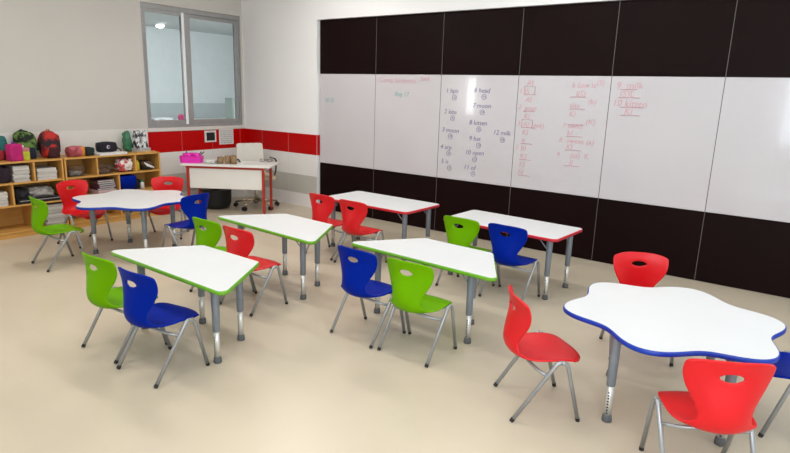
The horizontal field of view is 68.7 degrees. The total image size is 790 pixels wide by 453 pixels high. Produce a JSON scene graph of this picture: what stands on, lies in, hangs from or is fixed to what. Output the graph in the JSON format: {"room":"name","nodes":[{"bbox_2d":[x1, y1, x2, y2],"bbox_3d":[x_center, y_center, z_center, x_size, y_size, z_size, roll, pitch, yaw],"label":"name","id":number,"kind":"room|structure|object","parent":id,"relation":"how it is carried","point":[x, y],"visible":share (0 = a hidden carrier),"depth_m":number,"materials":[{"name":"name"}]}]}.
{"room":"classroom","nodes":[
{"label":"classroom","id":0,"kind":"room"},
{"bbox_2d":[0,0,244,132],"bbox_3d":[-4.214,-1.594,6.271,0.150,3.300,6.900,11,16,35],"label":"wall","id":1,"kind":"structure","parent":0,"point":[66,65],"depth_m":6.74,"materials":[{"name":"paint"}]},
{"bbox_2d":[0,128,148,155],"bbox_3d":[-4.693,-0.727,5.699,0.010,0.328,4.845,11,16,35],"label":"trim","id":2,"kind":"structure","parent":1,"relation":"attached to","point":[85,138],"depth_m":6.96,"materials":[{"name":"white paint"}]},
{"bbox_2d":[161,173,197,191],"bbox_3d":[-2.795,-0.672,8.367,0.010,0.267,1.595,11,16,35],"label":"trim","id":3,"kind":"structure","parent":1,"relation":"attached to","point":[183,176],"depth_m":8.11,"materials":[{"name":"grey paint"}]},
{"bbox_2d":[140,2,244,131],"bbox_3d":[-2.783,-2.163,8.042,0.112,1.618,1.593,11,16,35],"label":"window","id":4,"kind":"structure","parent":1,"relation":"in","point":[192,70],"depth_m":8.00,"materials":[{"name":"metal"}]},
{"bbox_2d":[148,128,244,152],"bbox_3d":[-2.778,-1.232,8.238,0.010,0.279,1.595,11,16,35],"label":"trim","id":5,"kind":"structure","parent":1,"relation":"attached to","point":[167,141],"depth_m":8.05,"materials":[{"name":"red tile"}]},
{"bbox_2d":[160,148,235,174],"bbox_3d":[-2.786,-0.949,8.303,0.010,0.302,1.595,11,16,35],"label":"trim","id":6,"kind":"structure","parent":1,"relation":"attached to","point":[170,163],"depth_m":8.01,"materials":[{"name":"white tile"}]},
{"bbox_2d":[204,130,215,141],"bbox_3d":[-2.667,-1.304,8.352,0.013,0.166,0.196,11,16,35],"label":"framed notice","id":7,"kind":"object","parent":1,"relation":"attached to","point":[210,136],"visible":1,"depth_m":8.34,"materials":[{"name":"white paper"}]},
{"bbox_2d":[181,189,246,202],"bbox_3d":[-2.801,-0.451,8.419,0.010,0.188,1.595,11,16,35],"label":"trim","id":8,"kind":"structure","parent":1,"relation":"attached to","point":[234,192],"depth_m":8.85,"materials":[{"name":"white tile"}]},
{"bbox_2d":[219,129,233,144],"bbox_3d":[-2.504,-1.335,8.578,0.005,0.224,0.256,11,16,35],"label":"notice sheet","id":9,"kind":"object","parent":1,"relation":"attached to","point":[225,135],"visible":1,"depth_m":8.57,"materials":[{"name":"white paper"}]},
{"bbox_2d":[0,195,789,452],"bbox_3d":[-0.440,0.799,3.979,9.300,0.100,6.700,11,16,35],"label":"floor","id":10,"kind":"structure","parent":0,"point":[293,384],"depth_m":3.51,"materials":[{"name":"plastic"}]},
{"bbox_2d":[0,156,68,239],"bbox_3d":[-4.206,-0.294,6.176,0.358,0.813,1.163,11,16,35],"label":"cubby shelf","id":11,"kind":"object","parent":10,"relation":"on","point":[15,220],"visible":0.35,"depth_m":6.37,"materials":[{"name":"brown wood"}]},
{"bbox_2d":[0,136,7,160],"bbox_3d":[-4.259,-0.837,6.087,0.179,0.281,0.314,9,15,30],"label":"bag","id":12,"kind":"object","parent":11,"relation":"on","point":[3,141],"visible":0.77,"depth_m":6.12,"materials":[{"name":"fabric"}]},
{"bbox_2d":[0,190,8,206],"bbox_3d":[-4.237,-0.301,6.114,0.269,0.149,0.161,11,16,35],"label":"paper stack","id":13,"kind":"object","parent":11,"relation":"on","point":[3,194],"visible":1,"depth_m":6.07,"materials":[{"name":"white paper"}]},
{"bbox_2d":[0,164,10,182],"bbox_3d":[-4.152,-0.561,6.089,0.211,0.194,0.139,11,16,35],"label":"black satchel","id":14,"kind":"object","parent":11,"relation":"on","point":[5,177],"visible":0.98,"depth_m":6.04,"materials":[{"name":"fabric"}]},
{"bbox_2d":[5,142,23,161],"bbox_3d":[-4.033,-0.795,6.116,0.113,0.200,0.128,9,15,30],"label":"lunch bag","id":15,"kind":"object","parent":11,"relation":"on","point":[14,152],"visible":1,"depth_m":6.08,"materials":[{"name":"fabric"}]},
{"bbox_2d":[2,163,30,182],"bbox_3d":[-4.091,-0.581,6.242,0.271,0.168,0.164,11,16,35],"label":"paper stack","id":16,"kind":"object","parent":11,"relation":"on","point":[19,172],"visible":0.8,"depth_m":6.17,"materials":[{"name":"white paper"}]},
{"bbox_2d":[13,129,38,158],"bbox_3d":[-4.050,-0.907,6.331,0.214,0.320,0.242,12,17,38],"label":"backpack","id":17,"kind":"object","parent":11,"relation":"on","point":[27,139],"visible":0.61,"depth_m":6.28,"materials":[{"name":"fabric"}]},
{"bbox_2d":[22,145,29,159],"bbox_3d":[-3.982,-0.794,6.195,0.072,0.165,0.093,9,15,30],"label":"carton","id":18,"kind":"object","parent":11,"relation":"on","point":[26,154],"visible":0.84,"depth_m":6.19,"materials":[{"name":"yellow paper"}]},
{"bbox_2d":[15,193,60,204],"bbox_3d":[-4.008,-0.317,6.419,0.303,0.055,0.440,11,16,35],"label":"tray","id":19,"kind":"object","parent":11,"relation":"on","point":[56,196],"visible":0.46,"depth_m":6.34,"materials":[{"name":"plastic"}]},
{"bbox_2d":[13,187,27,198],"bbox_3d":[-4.098,-0.355,6.290,0.218,0.156,0.139,11,16,35],"label":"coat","id":20,"kind":"object","parent":19,"relation":"on","point":[19,192],"visible":0.62,"depth_m":6.23,"materials":[{"name":"black fabric"}]},
{"bbox_2d":[24,184,54,197],"bbox_3d":[-3.968,-0.387,6.440,0.228,0.159,0.300,11,16,35],"label":"plastic bag","id":21,"kind":"object","parent":19,"relation":"in","point":[34,191],"visible":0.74,"depth_m":6.37,"materials":[{"name":"grey plastic"}]},
{"bbox_2d":[35,165,56,179],"bbox_3d":[-3.939,-0.601,6.447,0.270,0.124,0.210,11,16,35],"label":"paper stack","id":22,"kind":"object","parent":11,"relation":"on","point":[43,172],"visible":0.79,"depth_m":6.38,"materials":[{"name":"white paper"}]},
{"bbox_2d":[37,129,60,157],"bbox_3d":[-3.872,-0.930,6.469,0.213,0.312,0.206,9,15,30],"label":"backpack","id":23,"kind":"object","parent":11,"relation":"on","point":[48,142],"visible":0.99,"depth_m":6.41,"materials":[{"name":"fabric"}]},
{"bbox_2d":[43,202,65,225],"bbox_3d":[-3.921,-0.157,6.578,0.282,0.234,0.212,11,16,35],"label":"book stack","id":24,"kind":"object","parent":11,"relation":"on","point":[55,215],"visible":0.41,"depth_m":6.50,"materials":[{"name":"white paper"}]},
{"bbox_2d":[29,196,85,272],"bbox_3d":[-3.079,0.034,5.293,0.406,0.647,0.419,13,17,39],"label":"chair","id":25,"kind":"object","parent":10,"relation":"on","point":[40,213],"visible":0.99,"depth_m":5.14,"materials":[{"name":"green plastic"}]},
{"bbox_2d":[56,180,112,248],"bbox_3d":[-3.252,-0.143,6.034,0.419,0.647,0.406,8,14,25],"label":"chair","id":26,"kind":"object","parent":10,"relation":"on","point":[80,188],"visible":0.84,"depth_m":6.05,"materials":[{"name":"red plastic"}]},
{"bbox_2d":[60,151,160,226],"bbox_3d":[-3.504,-0.488,7.103,0.358,0.813,1.166,11,16,35],"label":"cubby shelf","id":27,"kind":"object","parent":10,"relation":"on","point":[90,165],"visible":0.31,"depth_m":7.05,"materials":[{"name":"brown wood"}]},
{"bbox_2d":[67,170,81,175],"bbox_3d":[-3.718,-0.645,6.685,0.160,0.115,0.170,11,16,35],"label":"clear box","id":28,"kind":"object","parent":27,"relation":"on","point":[75,172],"visible":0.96,"depth_m":6.65,"materials":[{"name":"plastic"}]},
{"bbox_2d":[65,146,84,156],"bbox_3d":[-3.689,-0.870,6.654,0.146,0.122,0.219,10,15,32],"label":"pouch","id":29,"kind":"object","parent":27,"relation":"on","point":[71,151],"visible":1,"depth_m":6.60,"materials":[{"name":"fabric"}]},
{"bbox_2d":[85,147,94,155],"bbox_3d":[-3.600,-0.886,6.776,0.124,0.105,0.124,6,14,18],"label":"pouch","id":30,"kind":"object","parent":27,"relation":"on","point":[89,151],"visible":0.82,"depth_m":6.73,"materials":[{"name":"fabric"}]},
{"bbox_2d":[88,188,116,193],"bbox_3d":[-3.539,-0.433,6.993,0.248,0.049,0.224,11,16,35],"label":"paper stack","id":31,"kind":"object","parent":27,"relation":"on","point":[92,191],"visible":0.61,"depth_m":6.91,"materials":[{"name":"white paper"}]},
{"bbox_2d":[89,186,113,189],"bbox_3d":[-3.540,-0.469,6.980,0.212,0.022,0.200,12,16,37],"label":"book","id":32,"kind":"object","parent":31,"relation":"on","point":[90,187],"visible":0.71,"depth_m":6.91,"materials":[{"name":"grey paper"}]},
{"bbox_2d":[91,185,115,187],"bbox_3d":[-3.526,-0.495,6.986,0.212,0.022,0.200,11,16,35],"label":"book","id":33,"kind":"object","parent":32,"relation":"on","point":[107,186],"visible":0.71,"depth_m":6.92,"materials":[{"name":"grey paper"}]},
{"bbox_2d":[90,183,114,185],"bbox_3d":[-3.532,-0.518,6.979,0.212,0.022,0.200,11,16,33],"label":"book","id":34,"kind":"object","parent":33,"relation":"on","point":[90,183],"visible":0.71,"depth_m":6.91,"materials":[{"name":"grey paper"}]},
{"bbox_2d":[90,181,114,183],"bbox_3d":[-3.531,-0.540,6.966,0.212,0.022,0.200,12,16,37],"label":"book","id":35,"kind":"object","parent":34,"relation":"on","point":[107,182],"visible":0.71,"depth_m":6.90,"materials":[{"name":"grey paper"}]},
{"bbox_2d":[89,177,113,181],"bbox_3d":[-3.537,-0.563,6.958,0.212,0.022,0.200,11,16,35],"label":"book","id":36,"kind":"object","parent":35,"relation":"on","point":[102,179],"visible":1,"depth_m":6.91,"materials":[{"name":"grey paper"}]},
{"bbox_2d":[99,168,109,172],"bbox_3d":[-3.518,-0.700,6.948,0.160,0.115,0.170,11,16,35],"label":"clear box","id":37,"kind":"object","parent":27,"relation":"on","point":[101,170],"visible":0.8,"depth_m":6.92,"materials":[{"name":"plastic"}]},
{"bbox_2d":[94,150,126,155],"bbox_3d":[-3.461,-0.887,6.968,0.260,0.028,0.340,10,15,32],"label":"paper stack","id":38,"kind":"object","parent":27,"relation":"on","point":[117,152],"visible":0.69,"depth_m":6.88,"materials":[{"name":"white paper"}]},
{"bbox_2d":[95,141,121,151],"bbox_3d":[-3.463,-0.957,6.983,0.134,0.144,0.300,10,15,32],"label":"pouch","id":39,"kind":"object","parent":38,"relation":"on","point":[106,146],"visible":0.99,"depth_m":6.90,"materials":[{"name":"fabric"}]},
{"bbox_2d":[113,157,132,171],"bbox_3d":[-3.351,-0.768,7.123,0.184,0.179,0.219,11,16,35],"label":"plastic bag","id":40,"kind":"object","parent":27,"relation":"on","point":[121,164],"visible":1,"depth_m":7.07,"materials":[{"name":"white plastic"}]},
{"bbox_2d":[120,174,135,189],"bbox_3d":[-3.373,-0.547,7.194,0.240,0.192,0.224,11,16,35],"label":"bin","id":41,"kind":"object","parent":27,"relation":"on","point":[127,181],"visible":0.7,"depth_m":7.12,"materials":[{"name":"plastic"}]},
{"bbox_2d":[122,130,133,151],"bbox_3d":[-3.354,-1.074,7.259,0.114,0.266,0.133,11,16,35],"label":"bag","id":42,"kind":"object","parent":27,"relation":"on","point":[126,138],"visible":0.99,"depth_m":7.22,"materials":[{"name":"green fabric"}]},
{"bbox_2d":[136,158,139,170],"bbox_3d":[-3.235,-0.778,7.245,0.054,0.150,0.053,11,16,35],"label":"bottle","id":43,"kind":"object","parent":27,"relation":"on","point":[137,162],"visible":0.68,"depth_m":7.23,"materials":[{"name":"plastic"}]},
{"bbox_2d":[136,179,140,188],"bbox_3d":[-3.309,-0.547,7.343,0.145,0.127,0.101,9,15,30],"label":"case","id":44,"kind":"object","parent":27,"relation":"on","point":[138,181],"visible":0.33,"depth_m":7.31,"materials":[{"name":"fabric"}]},
{"bbox_2d":[130,130,150,151],"bbox_3d":[-3.223,-1.082,7.313,0.144,0.266,0.207,7,14,21],"label":"backpack","id":45,"kind":"object","parent":27,"relation":"on","point":[139,140],"visible":0.84,"depth_m":7.27,"materials":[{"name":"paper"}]},
{"bbox_2d":[131,131,136,147],"bbox_3d":[-3.235,-1.082,7.318,0.060,0.263,0.197,7,14,21],"label":"magazine","id":46,"kind":"object","parent":45,"relation":"on","point":[134,133],"depth_m":7.24,"materials":[{"name":"white paper"}]},
{"bbox_2d":[133,130,147,150],"bbox_3d":[-3.208,-1.080,7.307,0.061,0.266,0.184,7,14,21],"label":"magazine","id":47,"kind":"object","parent":45,"relation":"on","point":[140,143],"depth_m":7.28,"materials":[{"name":"white paper"}]},
{"bbox_2d":[140,180,144,188],"bbox_3d":[-3.218,-0.539,7.352,0.052,0.114,0.052,11,16,35],"label":"bottle","id":48,"kind":"object","parent":27,"relation":"on","point":[142,186],"visible":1,"depth_m":7.33,"materials":[{"name":"white plastic"}]},
{"bbox_2d":[138,159,153,169],"bbox_3d":[-3.188,-0.791,7.361,0.207,0.126,0.184,11,16,35],"label":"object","id":49,"kind":"object","parent":27,"relation":"on","point":[145,164],"visible":0.9,"depth_m":7.30,"materials":[{"name":"brown fabric"}]},
{"bbox_2d":[81,252,166,363],"bbox_3d":[-1.717,0.455,3.657,0.406,0.647,0.419,10,16,33],"label":"chair","id":50,"kind":"object","parent":10,"relation":"on","point":[100,291],"visible":0.74,"depth_m":3.46,"materials":[{"name":"green plastic"}]},
{"bbox_2d":[72,189,185,253],"bbox_3d":[-2.616,-0.019,5.804,1.091,0.540,1.141,11,16,35],"label":"table","id":51,"kind":"object","parent":10,"relation":"on","point":[127,200],"visible":0.84,"depth_m":5.65,"materials":[{"name":"white laminate"}]},
{"bbox_2d":[116,267,209,387],"bbox_3d":[-1.366,0.527,3.392,0.406,0.647,0.419,10,16,33],"label":"chair","id":52,"kind":"object","parent":10,"relation":"on","point":[140,310],"visible":1,"depth_m":3.23,"materials":[{"name":"blue plastic"}]},
{"bbox_2d":[146,176,188,238],"bbox_3d":[-2.541,-0.207,6.401,0.406,0.647,0.419,0,13,-7],"label":"chair","id":53,"kind":"object","parent":10,"relation":"on","point":[157,183],"visible":0.62,"depth_m":6.49,"materials":[{"name":"red plastic"}]},
{"bbox_2d":[111,245,258,363],"bbox_3d":[-1.294,0.485,3.803,1.228,0.540,0.531,11,16,36],"label":"table","id":54,"kind":"object","parent":10,"relation":"on","point":[214,271],"visible":0.85,"depth_m":3.67,"materials":[{"name":"white laminate"}]},
{"bbox_2d":[162,193,208,246],"bbox_3d":[-2.040,-0.019,5.657,0.419,0.647,0.406,9,15,28],"label":"chair","id":55,"kind":"object","parent":10,"relation":"on","point":[190,209],"visible":0.73,"depth_m":5.51,"materials":[{"name":"blue plastic"}]},
{"bbox_2d":[201,188,231,208],"bbox_3d":[-2.483,-0.399,8.052,0.414,0.272,0.414,11,16,35],"label":"tub","id":56,"kind":"object","parent":10,"relation":"on","point":[218,198],"visible":0.61,"depth_m":7.90,"materials":[{"name":"black plastic"}]},
{"bbox_2d":[189,217,253,300],"bbox_3d":[-1.403,0.224,4.696,0.406,0.647,0.419,11,16,35],"label":"chair","id":57,"kind":"object","parent":10,"relation":"on","point":[209,237],"visible":0.38,"depth_m":4.48,"materials":[{"name":"green plastic"}]},
{"bbox_2d":[180,159,279,213],"bbox_3d":[-2.193,-0.528,7.789,1.170,0.660,0.560,2,13,2],"label":"desk","id":58,"kind":"object","parent":10,"relation":"on","point":[240,176],"visible":0.77,"depth_m":7.53,"materials":[{"name":"white wood"}]},
{"bbox_2d":[179,151,203,162],"bbox_3d":[-2.674,-0.921,7.625,0.310,0.150,0.179,1,13,-4],"label":"basket","id":59,"kind":"object","parent":58,"relation":"on","point":[189,157],"visible":1,"depth_m":7.56,"materials":[{"name":"plastic"}]},
{"bbox_2d":[204,159,216,163],"bbox_3d":[-2.429,-0.864,7.637,0.198,0.049,0.176,5,13,13],"label":"pile","id":60,"kind":"object","parent":58,"relation":"on","point":[214,161],"visible":0.9,"depth_m":7.57,"materials":[{"name":"white paper"}]},
{"bbox_2d":[217,156,223,163],"bbox_3d":[-2.295,-0.876,7.599,0.084,0.098,0.082,2,13,2],"label":"pot","id":61,"kind":"object","parent":58,"relation":"on","point":[220,160],"visible":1,"depth_m":7.57,"materials":[{"name":"brown cardboard"}]},
{"bbox_2d":[224,155,230,163],"bbox_3d":[-2.208,-0.884,7.615,0.084,0.110,0.082,0,13,-10],"label":"pot","id":62,"kind":"object","parent":58,"relation":"on","point":[226,158],"visible":1,"depth_m":7.59,"materials":[{"name":"brown cardboard"}]},
{"bbox_2d":[230,155,236,163],"bbox_3d":[-2.121,-0.882,7.592,0.084,0.122,0.082,-3,14,-21],"label":"pot","id":63,"kind":"object","parent":58,"relation":"on","point":[233,158],"visible":1,"depth_m":7.56,"materials":[{"name":"brown cardboard"}]},
{"bbox_2d":[243,163,267,165],"bbox_3d":[-1.841,-0.821,7.626,0.300,0.004,0.200,1,13,-4],"label":"paper sheet","id":64,"kind":"object","parent":58,"relation":"on","point":[258,164],"visible":1,"depth_m":7.61,"materials":[{"name":"white paper"}]},
{"bbox_2d":[220,225,287,316],"bbox_3d":[-1.086,0.292,4.441,0.406,0.647,0.419,11,16,36],"label":"chair","id":65,"kind":"object","parent":10,"relation":"on","point":[244,244],"visible":0.67,"depth_m":4.28,"materials":[{"name":"red plastic"}]},
{"bbox_2d":[233,143,279,210],"bbox_3d":[-1.926,-0.705,8.101,0.616,0.879,0.640,-6,15,-31],"label":"office chair","id":66,"kind":"object","parent":10,"relation":"on","point":[244,151],"visible":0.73,"depth_m":8.18,"materials":[{"name":"white plastic"}]},
{"bbox_2d":[218,214,332,299],"bbox_3d":[-0.933,0.236,4.927,1.228,0.540,0.531,12,17,38],"label":"table","id":67,"kind":"object","parent":10,"relation":"on","point":[305,231],"visible":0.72,"depth_m":4.81,"materials":[{"name":"white laminate"}]},
{"bbox_2d":[306,193,354,260],"bbox_3d":[-0.651,-0.035,5.908,0.406,0.647,0.419,12,16,37],"label":"chair","id":68,"kind":"object","parent":10,"relation":"on","point":[321,212],"visible":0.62,"depth_m":5.72,"materials":[{"name":"red plastic"}]},
{"bbox_2d":[334,199,386,262],"bbox_3d":[-0.322,0.041,5.627,0.406,0.647,0.419,11,16,36],"label":"chair","id":69,"kind":"object","parent":10,"relation":"on","point":[352,220],"visible":0.98,"depth_m":5.45,"materials":[{"name":"red plastic"}]},
{"bbox_2d":[330,245,405,348],"bbox_3d":[-0.172,0.429,3.971,0.406,0.647,0.419,12,17,38],"label":"chair","id":70,"kind":"object","parent":10,"relation":"on","point":[356,276],"visible":0.9,"depth_m":3.80,"materials":[{"name":"blue plastic"}]},
{"bbox_2d":[330,191,439,260],"bbox_3d":[-0.161,-0.008,6.078,1.127,0.540,0.607,11,16,36],"label":"rectangular table","id":71,"kind":"object","parent":10,"relation":"on","point":[398,205],"visible":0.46,"depth_m":5.93,"materials":[{"name":"white laminate"}]},
{"bbox_2d":[377,257,456,367],"bbox_3d":[0.164,0.495,3.732,0.406,0.647,0.419,11,16,35],"label":"chair","id":72,"kind":"object","parent":10,"relation":"on","point":[408,292],"visible":1,"depth_m":3.56,"materials":[{"name":"green plastic"}]},
{"bbox_2d":[352,238,496,343],"bbox_3d":[0.293,0.443,4.195,1.228,0.540,0.531,12,17,38],"label":"table","id":73,"kind":"object","parent":10,"relation":"on","point":[476,264],"visible":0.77,"depth_m":4.05,"materials":[{"name":"white laminate"}]},
{"bbox_2d":[435,215,494,288],"bbox_3d":[0.634,0.209,5.028,0.406,0.647,0.419,12,16,37],"label":"chair","id":74,"kind":"object","parent":10,"relation":"on","point":[464,236],"visible":0.57,"depth_m":4.83,"materials":[{"name":"green plastic"}]},
{"bbox_2d":[478,223,539,300],"bbox_3d":[0.977,0.275,4.789,0.406,0.647,0.419,12,16,37],"label":"chair","id":75,"kind":"object","parent":10,"relation":"on","point":[505,250],"visible":0.94,"depth_m":4.62,"materials":[{"name":"blue plastic"}]},
{"bbox_2d":[447,210,582,299],"bbox_3d":[1.021,0.232,5.202,1.125,0.540,0.577,12,17,38],"label":"rectangular table","id":76,"kind":"object","parent":10,"relation":"on","point":[546,231],"visible":0.73,"depth_m":5.03,"materials":[{"name":"white laminate"}]},
{"bbox_2d":[493,285,579,422],"bbox_3d":[0.788,0.659,3.109,0.419,0.647,0.406,1,13,-4],"label":"chair","id":77,"kind":"object","parent":10,"relation":"on","point":[537,346],"visible":1,"depth_m":3.01,"materials":[{"name":"red plastic"}]},
{"bbox_2d":[599,252,673,366],"bbox_3d":[1.607,0.528,3.778,0.406,0.647,0.419,4,13,9],"label":"chair","id":78,"kind":"object","parent":10,"relation":"on","point":[655,269],"visible":0.36,"depth_m":3.88,"materials":[{"name":"red plastic"}]},
{"bbox_2d":[563,282,786,446],"bbox_3d":[1.453,0.729,3.116,1.005,0.540,1.113,11,16,35],"label":"table","id":79,"kind":"object","parent":10,"relation":"on","point":[652,321],"visible":0.81,"depth_m":2.95,"materials":[{"name":"white laminate"}]},
{"bbox_2d":[639,358,775,452],"bbox_3d":[1.360,0.810,2.533,0.406,0.647,0.419,3,13,6],"label":"chair","id":80,"kind":"object","parent":10,"relation":"on","point":[711,404],"visible":1,"depth_m":2.33,"materials":[{"name":"red plastic"}]},
{"bbox_2d":[758,350,789,437],"bbox_3d":[2.085,0.737,2.942,0.419,0.647,0.406,8,14,25],"label":"chair","id":81,"kind":"object","parent":10,"relation":"on","point":[783,365],"visible":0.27,"depth_m":2.90,"materials":[{"name":"blue plastic"}]},
{"bbox_2d":[241,0,623,202],"bbox_3d":[1.515,-1.381,6.112,9.300,3.300,0.200,11,16,35],"label":"wall","id":82,"kind":"structure","parent":0,"point":[281,38],"depth_m":8.02,"materials":[{"name":"white paint"}]},
{"bbox_2d":[245,128,316,154],"bbox_3d":[-1.691,-1.244,8.433,1.507,0.279,0.010,11,16,35],"label":"trim","id":83,"kind":"structure","parent":82,"relation":"attached to","point":[270,140],"depth_m":8.37,"materials":[{"name":"red tile"}]},
{"bbox_2d":[247,187,316,207],"bbox_3d":[-1.715,-0.463,8.614,1.507,0.188,0.010,11,16,35],"label":"trim","id":84,"kind":"structure","parent":82,"relation":"attached to","point":[301,199],"depth_m":8.52,"materials":[{"name":"white tile"}]},
{"bbox_2d":[263,149,316,176],"bbox_3d":[-1.700,-0.961,8.499,1.507,0.302,0.010,11,16,35],"label":"trim","id":85,"kind":"structure","parent":82,"relation":"attached to","point":[290,162],"depth_m":8.32,"materials":[{"name":"white tile"}]},
{"bbox_2d":[265,169,316,193],"bbox_3d":[-1.708,-0.684,8.563,1.507,0.267,0.010,11,16,35],"label":"trim","id":86,"kind":"structure","parent":82,"relation":"attached to","point":[305,184],"depth_m":8.38,"materials":[{"name":"grey paint"}]},
{"bbox_2d":[317,135,319,154],"bbox_3d":[-1.063,-1.129,8.020,0.007,0.279,0.050,11,16,35],"label":"trim","id":87,"kind":"structure","parent":82,"relation":"attached to","point":[318,136],"depth_m":8.02,"materials":[{"name":"red tile"}]},
{"bbox_2d":[320,0,789,297],"bbox_3d":[1.715,-0.959,5.990,6.825,2.542,0.033,11,16,35],"label":"board","id":88,"kind":"object","parent":82,"relation":"attached to","point":[659,127],"visible":1,"depth_m":5.79,"materials":[{"name":"white plastic"}]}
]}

